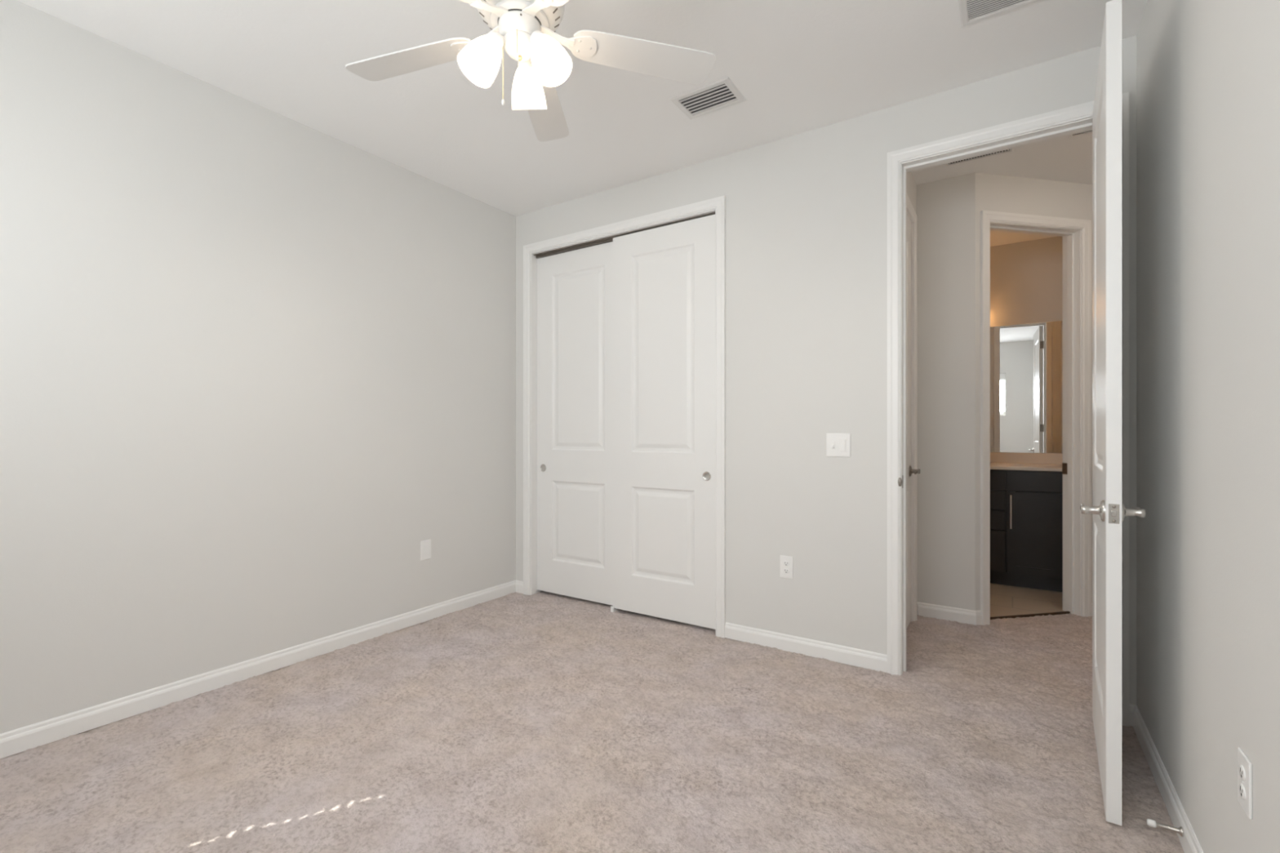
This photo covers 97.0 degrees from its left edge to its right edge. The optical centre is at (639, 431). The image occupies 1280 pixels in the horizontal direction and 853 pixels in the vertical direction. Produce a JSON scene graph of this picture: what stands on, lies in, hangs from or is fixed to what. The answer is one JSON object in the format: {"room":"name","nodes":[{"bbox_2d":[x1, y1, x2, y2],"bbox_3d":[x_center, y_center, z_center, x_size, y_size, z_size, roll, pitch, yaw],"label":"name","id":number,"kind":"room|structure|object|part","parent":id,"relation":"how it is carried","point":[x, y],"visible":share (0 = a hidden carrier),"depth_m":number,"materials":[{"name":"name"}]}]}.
{"room":"empty bedroom","nodes":[
{"label":"empty bedroom","id":0,"kind":"room"},
{"bbox_2d":[0,0,515,733],"bbox_3d":[-1.969,-0.173,2.612,0.115,2.787,3.700,0,0,33],"label":"wall","id":1,"kind":"structure","parent":0,"point":[254,358],"depth_m":2.57,"materials":[{"name":"paint"}]},
{"bbox_2d":[0,580,515,759],"bbox_3d":[-1.860,1.122,2.660,0.013,0.084,3.500,0,0,33],"label":"baseboard","id":2,"kind":"structure","parent":1,"relation":"attached to","point":[33,735],"depth_m":2.56,"materials":[{"name":"paint"}]},
{"bbox_2d":[420,539,431,560],"bbox_3d":[-1.319,0.728,3.489,0.007,0.120,0.074,0,0,33],"label":"wall plate","id":3,"kind":"object","parent":1,"relation":"attached to","point":[425,545],"visible":1,"depth_m":3.48,"materials":[{"name":"white plastic"}]},
{"bbox_2d":[16,0,1147,246],"bbox_3d":[0.704,-1.627,2.559,4.638,0.120,6.550,0,0,33],"label":"ceiling","id":4,"kind":"structure","parent":0,"point":[798,66],"depth_m":2.45,"materials":[{"name":"paint"}]},
{"bbox_2d":[345,0,715,142],"bbox_3d":[-0.412,-1.297,1.772,1.275,0.540,1.240,0,0,33],"label":"ceiling fan","id":5,"kind":"object","parent":4,"relation":"hanging from","point":[526,29],"visible":1,"depth_m":1.86,"materials":[{"name":"white metal"}]},
{"bbox_3d":[-0.773,-1.270,1.934,0.492,0.032,0.137,0,0,19],"label":"blade","id":6,"kind":"part","parent":5,"relation":"part of","materials":[{"name":"white wood"}]},
{"bbox_3d":[-0.496,-1.149,1.741,0.121,0.147,0.130,0,0,33],"label":"lamp shade","id":7,"kind":"part","parent":5,"relation":"part of","materials":[{"name":"white glass"}]},
{"bbox_3d":[-0.477,-1.169,1.749,0.051,0.076,0.060,0,0,33],"label":"bulb","id":8,"kind":"part","parent":5,"relation":"part of","materials":[{"name":"white glass"}]},
{"bbox_3d":[-0.447,-1.217,1.768,0.052,0.048,0.065,0,0,33],"label":"lamp arm","id":9,"kind":"part","parent":5,"relation":"part of"},
{"bbox_3d":[-0.431,-1.145,1.781,0.003,0.199,0.003,0,0,33],"label":"pull chain","id":10,"kind":"part","parent":5,"relation":"part of","materials":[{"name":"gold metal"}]},
{"bbox_3d":[-0.382,-1.217,1.873,0.054,0.048,0.064,0,0,33],"label":"lamp arm","id":11,"kind":"part","parent":5,"relation":"part of"},
{"bbox_3d":[-0.381,-1.149,1.929,0.122,0.147,0.130,0,0,33],"label":"lamp shade","id":12,"kind":"part","parent":5,"relation":"part of","materials":[{"name":"white glass"}]},
{"bbox_3d":[-0.321,-1.217,1.763,0.067,0.048,0.049,0,0,33],"label":"lamp arm","id":13,"kind":"part","parent":5,"relation":"part of"},
{"bbox_3d":[-0.290,-1.169,1.744,0.062,0.076,0.052,0,0,33],"label":"bulb","id":14,"kind":"part","parent":5,"relation":"part of","materials":[{"name":"white glass"}]},
{"bbox_3d":[-0.376,-1.270,2.214,0.137,0.032,0.492,0,0,1],"label":"blade","id":15,"kind":"part","parent":5,"relation":"part of","materials":[{"name":"white wood"}]},
{"bbox_3d":[-0.274,-1.149,1.735,0.134,0.147,0.117,0,0,33],"label":"lamp shade","id":16,"kind":"part","parent":5,"relation":"part of","materials":[{"name":"white glass"}]},
{"bbox_3d":[-0.143,-1.270,1.462,0.137,0.032,0.492,0,0,-35],"label":"blade","id":17,"kind":"part","parent":5,"relation":"part of","materials":[{"name":"beige wood"}]},
{"bbox_3d":[0.014,-1.270,1.922,0.492,0.032,0.137,0,0,-17],"label":"blade","id":18,"kind":"part","parent":5,"relation":"part of","materials":[{"name":"white wood"}]},
{"bbox_2d":[669,76,746,119],"bbox_3d":[0.321,-1.563,2.670,0.298,0.008,0.209,0,0,33],"label":"ceiling vent","id":19,"kind":"object","parent":4,"relation":"in","point":[721,94],"visible":1,"depth_m":2.66,"materials":[{"name":"white metal"}]},
{"bbox_2d":[945,148,1013,166],"bbox_3d":[1.881,-1.563,3.155,0.335,0.009,0.220,0,0,33],"label":"ceiling vent","id":20,"kind":"object","parent":4,"relation":"in","point":[1011,149],"visible":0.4,"depth_m":3.23,"materials":[{"name":"white metal"}]},
{"bbox_2d":[958,0,1040,26],"bbox_3d":[1.295,-1.564,1.946,0.355,0.007,0.355,0,0,33],"label":"ceiling vent","id":21,"kind":"object","parent":4,"relation":"in","point":[971,11],"visible":1,"depth_m":2.09,"materials":[{"name":"white metal"}]},
{"bbox_2d":[1068,130,1092,137],"bbox_3d":[2.308,-1.562,2.871,0.200,0.009,0.214,0,0,33],"label":"ceiling vent","id":22,"kind":"object","parent":4,"relation":"in","point":[1089,131],"visible":0.08,"depth_m":2.97,"materials":[{"name":"white metal"}]},
{"bbox_2d":[0,582,1184,852],"bbox_3d":[0.733,1.187,2.559,4.496,0.066,6.222,0,0,33],"label":"floor","id":23,"kind":"structure","parent":0,"point":[543,722],"depth_m":2.05,"materials":[{"name":"carpet"}]},
{"bbox_2d":[610,605,620,612],"bbox_3d":[-0.154,1.142,3.695,0.022,0.044,0.096,0,0,33],"label":"guide","id":24,"kind":"object","parent":23,"relation":"on","point":[613,609],"visible":0.5,"depth_m":3.66,"materials":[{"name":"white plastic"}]},
{"bbox_2d":[990,469,1062,591],"bbox_3d":[2.512,0.727,4.729,1.746,0.882,0.614,0,0,33],"label":"bathroom vanity","id":25,"kind":"object","parent":23,"relation":"on","point":[1026,507],"visible":0.27,"depth_m":4.19,"materials":[{"name":"brown wood"}]},
{"bbox_3d":[2.576,0.902,4.376,0.414,0.305,0.019,0,0,33],"label":"drawer","id":26,"kind":"part","parent":25,"relation":"part of","materials":[{"name":"brown wood"}]},
{"bbox_3d":[2.576,0.669,4.376,0.414,0.142,0.019,0,0,33],"label":"drawer","id":27,"kind":"part","parent":25,"relation":"part of","materials":[{"name":"brown wood"}]},
{"bbox_3d":[2.576,0.518,4.376,0.414,0.140,0.019,0,0,33],"label":"drawer","id":28,"kind":"part","parent":25,"relation":"part of","materials":[{"name":"brown wood"}]},
{"bbox_3d":[2.576,0.366,4.376,0.414,0.144,0.019,0,0,33],"label":"drawer","id":29,"kind":"part","parent":25,"relation":"part of","materials":[{"name":"brown wood"}]},
{"bbox_3d":[2.763,0.596,4.219,0.012,0.252,0.038,0,0,33],"label":"bar handle","id":30,"kind":"part","parent":25,"relation":"part of","materials":[{"name":"metal"}]},
{"bbox_2d":[990,452,1062,471],"bbox_3d":[2.516,0.230,4.734,1.748,0.112,0.602,0,0,33],"label":"countertop","id":31,"kind":"structure","parent":25,"relation":"on","point":[1052,462],"depth_m":4.56,"materials":[{"name":"stone"}]},
{"bbox_3d":[2.902,0.751,4.161,0.348,0.609,0.019,0,0,33],"label":"cabinet door","id":32,"kind":"part","parent":25,"relation":"part of","materials":[{"name":"brown wood"}]},
{"bbox_2d":[515,35,1136,704],"bbox_3d":[0.561,-0.173,3.231,3.662,2.787,0.115,0,0,33],"label":"wall","id":33,"kind":"structure","parent":0,"point":[806,212],"depth_m":2.94,"materials":[{"name":"paint"}]},
{"bbox_2d":[515,580,523,593],"bbox_3d":[-0.869,1.122,4.095,0.092,0.084,0.013,0,0,33],"label":"baseboard","id":34,"kind":"structure","parent":33,"relation":"attached to","point":[519,584],"depth_m":4.09,"materials":[{"name":"paint"}]},
{"bbox_2d":[537,241,613,605],"bbox_3d":[-0.419,-0.054,3.893,0.755,2.388,0.037,0,0,33],"label":"door","id":35,"kind":"structure","parent":33,"relation":"in","point":[575,288],"depth_m":3.89,"materials":[{"name":"paint"}]},
{"bbox_3d":[-0.693,0.259,4.053,0.054,0.054,0.004,0,0,33],"label":"finger pull","id":36,"kind":"part","parent":35,"relation":"part of","materials":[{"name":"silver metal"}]},
{"bbox_2d":[523,195,725,638],"bbox_3d":[-0.144,-0.084,3.685,1.572,2.499,0.135,0,0,33],"label":"door frame","id":37,"kind":"structure","parent":33,"relation":"attached to","point":[717,206],"depth_m":3.72,"materials":[{"name":"paint"}]},
{"bbox_2d":[613,214,715,629],"bbox_3d":[0.142,-0.058,3.478,0.740,2.395,0.037,0,0,33],"label":"door","id":38,"kind":"structure","parent":33,"relation":"in","point":[664,482],"depth_m":3.45,"materials":[{"name":"paint"}]},
{"bbox_3d":[0.388,0.259,3.296,0.054,0.054,0.004,0,0,33],"label":"finger pull","id":39,"kind":"part","parent":38,"relation":"part of","materials":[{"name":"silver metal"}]},
{"bbox_2d":[779,555,793,578],"bbox_3d":[0.779,0.720,3.014,0.072,0.116,0.008,0,0,33],"label":"wall outlet","id":40,"kind":"object","parent":33,"relation":"attached to","point":[786,562],"visible":1,"depth_m":3.01,"materials":[{"name":"white plastic"}]},
{"bbox_2d":[782,568,789,573],"bbox_3d":[0.778,0.740,3.012,0.034,0.028,0.003,0,0,33],"label":"receptacle","id":41,"kind":"object","parent":40,"relation":"attached to","point":[785,571],"depth_m":3.01,"materials":[{"name":"white plastic"}]},
{"bbox_2d":[782,560,789,566],"bbox_3d":[0.778,0.701,3.012,0.034,0.028,0.003,0,0,33],"label":"receptacle","id":42,"kind":"object","parent":40,"relation":"attached to","point":[785,563],"depth_m":3.01,"materials":[{"name":"white plastic"}]},
{"bbox_2d":[724,622,887,672],"bbox_3d":[0.839,1.122,2.971,0.854,0.084,0.013,0,0,33],"label":"baseboard","id":43,"kind":"structure","parent":33,"relation":"attached to","point":[864,659],"depth_m":2.94,"materials":[{"name":"paint"}]},
{"bbox_2d":[826,433,850,457],"bbox_3d":[1.000,0.068,2.862,0.119,0.118,0.019,0,0,33],"label":"light switch","id":44,"kind":"object","parent":33,"relation":"attached to","point":[837,445],"visible":1,"depth_m":2.86,"materials":[{"name":"white plastic"}]},
{"bbox_3d":[1.022,0.068,2.851,0.033,0.066,0.002,0,0,33],"label":"rocker frame","id":45,"kind":"part","parent":44,"relation":"part of","materials":[{"name":"white plastic"}]},
{"bbox_2d":[887,92,1128,726],"bbox_3d":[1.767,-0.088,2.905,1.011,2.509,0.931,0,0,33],"label":"door frame","id":46,"kind":"structure","parent":33,"relation":"attached to","point":[1076,119],"depth_m":2.70,"materials":[{"name":"paint"}]},
{"bbox_3d":[1.250,0.240,2.718,0.018,0.060,0.049,0,0,33],"label":"strike plate","id":47,"kind":"part","parent":46,"relation":"part of","materials":[{"name":"silver metal"}]},
{"bbox_2d":[1080,0,1145,826],"bbox_3d":[1.624,-0.059,1.979,0.154,2.430,0.782,0,0,36],"label":"door","id":48,"kind":"structure","parent":33,"relation":"in","point":[1108,510],"depth_m":1.68,"materials":[{"name":"paint"}]},
{"bbox_3d":[1.422,0.242,1.783,0.059,0.066,0.149,0,0,36],"label":"lever handle","id":49,"kind":"part","parent":48,"relation":"part of","materials":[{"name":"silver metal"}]},
{"bbox_3d":[1.399,0.242,1.671,0.025,0.058,0.002,0,0,36],"label":"latch plate","id":50,"kind":"part","parent":48,"relation":"part of","materials":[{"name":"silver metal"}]},
{"bbox_3d":[1.498,0.242,1.727,0.059,0.066,0.149,0,0,36],"label":"lever handle","id":51,"kind":"part","parent":48,"relation":"part of","materials":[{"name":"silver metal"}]},
{"bbox_2d":[1128,703,1136,726],"bbox_3d":[1.950,1.122,2.241,0.025,0.084,0.013,0,0,33],"label":"baseboard","id":52,"kind":"structure","parent":33,"relation":"attached to","point":[1131,707],"depth_m":2.24,"materials":[{"name":"paint"}]},
{"bbox_2d":[906,172,916,213],"bbox_3d":[1.459,-0.173,3.251,0.115,2.787,0.905,0,0,33],"label":"wall","id":53,"kind":"structure","parent":0,"point":[911,184],"depth_m":3.45,"materials":[{"name":"paint"}]},
{"bbox_2d":[906,214,920,627],"bbox_3d":[1.495,-0.060,3.188,0.094,2.420,0.624,0,0,33],"label":"door","id":54,"kind":"structure","parent":53,"relation":"in","point":[909,470],"depth_m":3.37,"materials":[{"name":"paint"}]},
{"bbox_3d":[1.620,0.236,3.346,0.059,0.066,0.149,0,0,33],"label":"lever handle","id":55,"kind":"part","parent":54,"relation":"part of","materials":[{"name":"silver metal"}]},
{"bbox_2d":[916,172,975,610],"bbox_3d":[1.512,-0.173,3.826,1.302,2.787,0.115,0,0,33],"label":"wall","id":56,"kind":"structure","parent":0,"point":[946,207],"depth_m":3.50,"materials":[{"name":"paint"}]},
{"bbox_2d":[917,601,976,625],"bbox_3d":[1.889,1.122,3.502,0.327,0.084,0.013,0,0,33],"label":"baseboard","id":57,"kind":"structure","parent":56,"relation":"attached to","point":[925,610],"depth_m":3.49,"materials":[{"name":"paint"}]},
{"bbox_2d":[990,236,1062,453],"bbox_3d":[2.713,-0.173,5.035,1.980,2.787,0.115,0,0,33],"label":"wall","id":58,"kind":"structure","parent":0,"point":[1026,277],"depth_m":4.65,"materials":[{"name":"paint"}]},
{"bbox_2d":[990,320,1062,453],"bbox_3d":[2.680,-0.357,4.984,1.661,1.058,0.006,0,0,33],"label":"wall mirror","id":59,"kind":"object","parent":58,"relation":"attached to","point":[1026,359],"visible":0.36,"depth_m":4.65,"materials":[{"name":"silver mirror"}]},
{"bbox_2d":[990,452,1062,464],"bbox_3d":[2.676,0.217,4.978,1.748,0.086,0.020,0,0,33],"label":"backsplash","id":60,"kind":"structure","parent":58,"relation":"attached to","point":[995,457],"depth_m":4.64,"materials":[{"name":"stone"}]},
{"bbox_2d":[975,172,1092,610],"bbox_3d":[3.164,-0.173,3.714,2.350,2.787,0.115,0,0,-12],"label":"wall","id":61,"kind":"structure","parent":0,"point":[993,193],"depth_m":3.48,"materials":[{"name":"paint"}]},
{"bbox_2d":[975,610,982,625],"bbox_3d":[2.041,1.122,3.417,0.042,0.084,0.013,0,0,-12],"label":"baseboard","id":62,"kind":"structure","parent":61,"relation":"attached to","point":[979,615],"depth_m":3.41,"materials":[{"name":"paint"}]},
{"bbox_2d":[990,611,1070,619],"bbox_3d":[2.438,1.162,3.572,0.672,0.016,0.014,0,0,-12],"label":"threshold","id":63,"kind":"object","parent":61,"relation":"attached to","point":[1058,612],"depth_m":3.58,"materials":[{"name":"brown metal"}]},
{"bbox_2d":[980,210,1091,625],"bbox_3d":[2.440,-0.084,3.565,0.798,2.499,0.151,0,0,-12],"label":"door frame","id":64,"kind":"structure","parent":61,"relation":"attached to","point":[1076,233],"depth_m":3.57,"materials":[{"name":"paint"}]},
{"bbox_3d":[2.756,0.239,3.669,0.013,0.072,0.033,0,0,-12],"label":"strike plate","id":65,"kind":"part","parent":64,"relation":"part of","materials":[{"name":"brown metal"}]},
{"bbox_2d":[1136,0,1279,852],"bbox_3d":[0.995,-0.173,0.662,0.115,2.787,3.700,0,0,33],"label":"wall","id":66,"kind":"structure","parent":0,"point":[1208,71],"depth_m":1.40,"materials":[{"name":"paint"}]},
{"bbox_2d":[1146,818,1183,836],"bbox_3d":[1.485,1.118,1.603,0.075,0.025,0.025,0,0,33],"label":"door stop","id":67,"kind":"object","parent":66,"relation":"attached to","point":[1152,823],"visible":1,"depth_m":1.60,"materials":[{"name":"silver metal"}]},
{"bbox_3d":[1.491,1.118,1.599,0.060,0.025,0.025,0,0,33],"label":"rod","id":68,"kind":"part","parent":67,"relation":"part of","materials":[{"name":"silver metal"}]},
{"bbox_2d":[1133,705,1204,852],"bbox_3d":[0.997,1.122,0.781,0.013,0.084,3.500,0,0,33],"label":"baseboard","id":69,"kind":"structure","parent":66,"relation":"attached to","point":[1189,842],"depth_m":1.77,"materials":[{"name":"paint"}]},
{"bbox_2d":[1237,747,1252,819],"bbox_3d":[1.268,0.736,1.189,0.008,0.116,0.072,0,0,33],"label":"wall outlet","id":70,"kind":"object","parent":66,"relation":"attached to","point":[1244,764],"visible":1,"depth_m":1.18,"materials":[{"name":"white plastic"}]},
{"bbox_2d":[1239,782,1245,799],"bbox_3d":[1.266,0.755,1.190,0.003,0.028,0.034,0,0,33],"label":"receptacle","id":71,"kind":"object","parent":70,"relation":"attached to","point":[1242,785],"depth_m":1.19,"materials":[{"name":"white plastic"}]},
{"bbox_2d":[1239,764,1245,780],"bbox_3d":[1.266,0.717,1.190,0.003,0.028,0.034,0,0,33],"label":"receptacle","id":72,"kind":"object","parent":70,"relation":"attached to","point":[1242,767],"depth_m":1.19,"materials":[{"name":"white plastic"}]}
]}

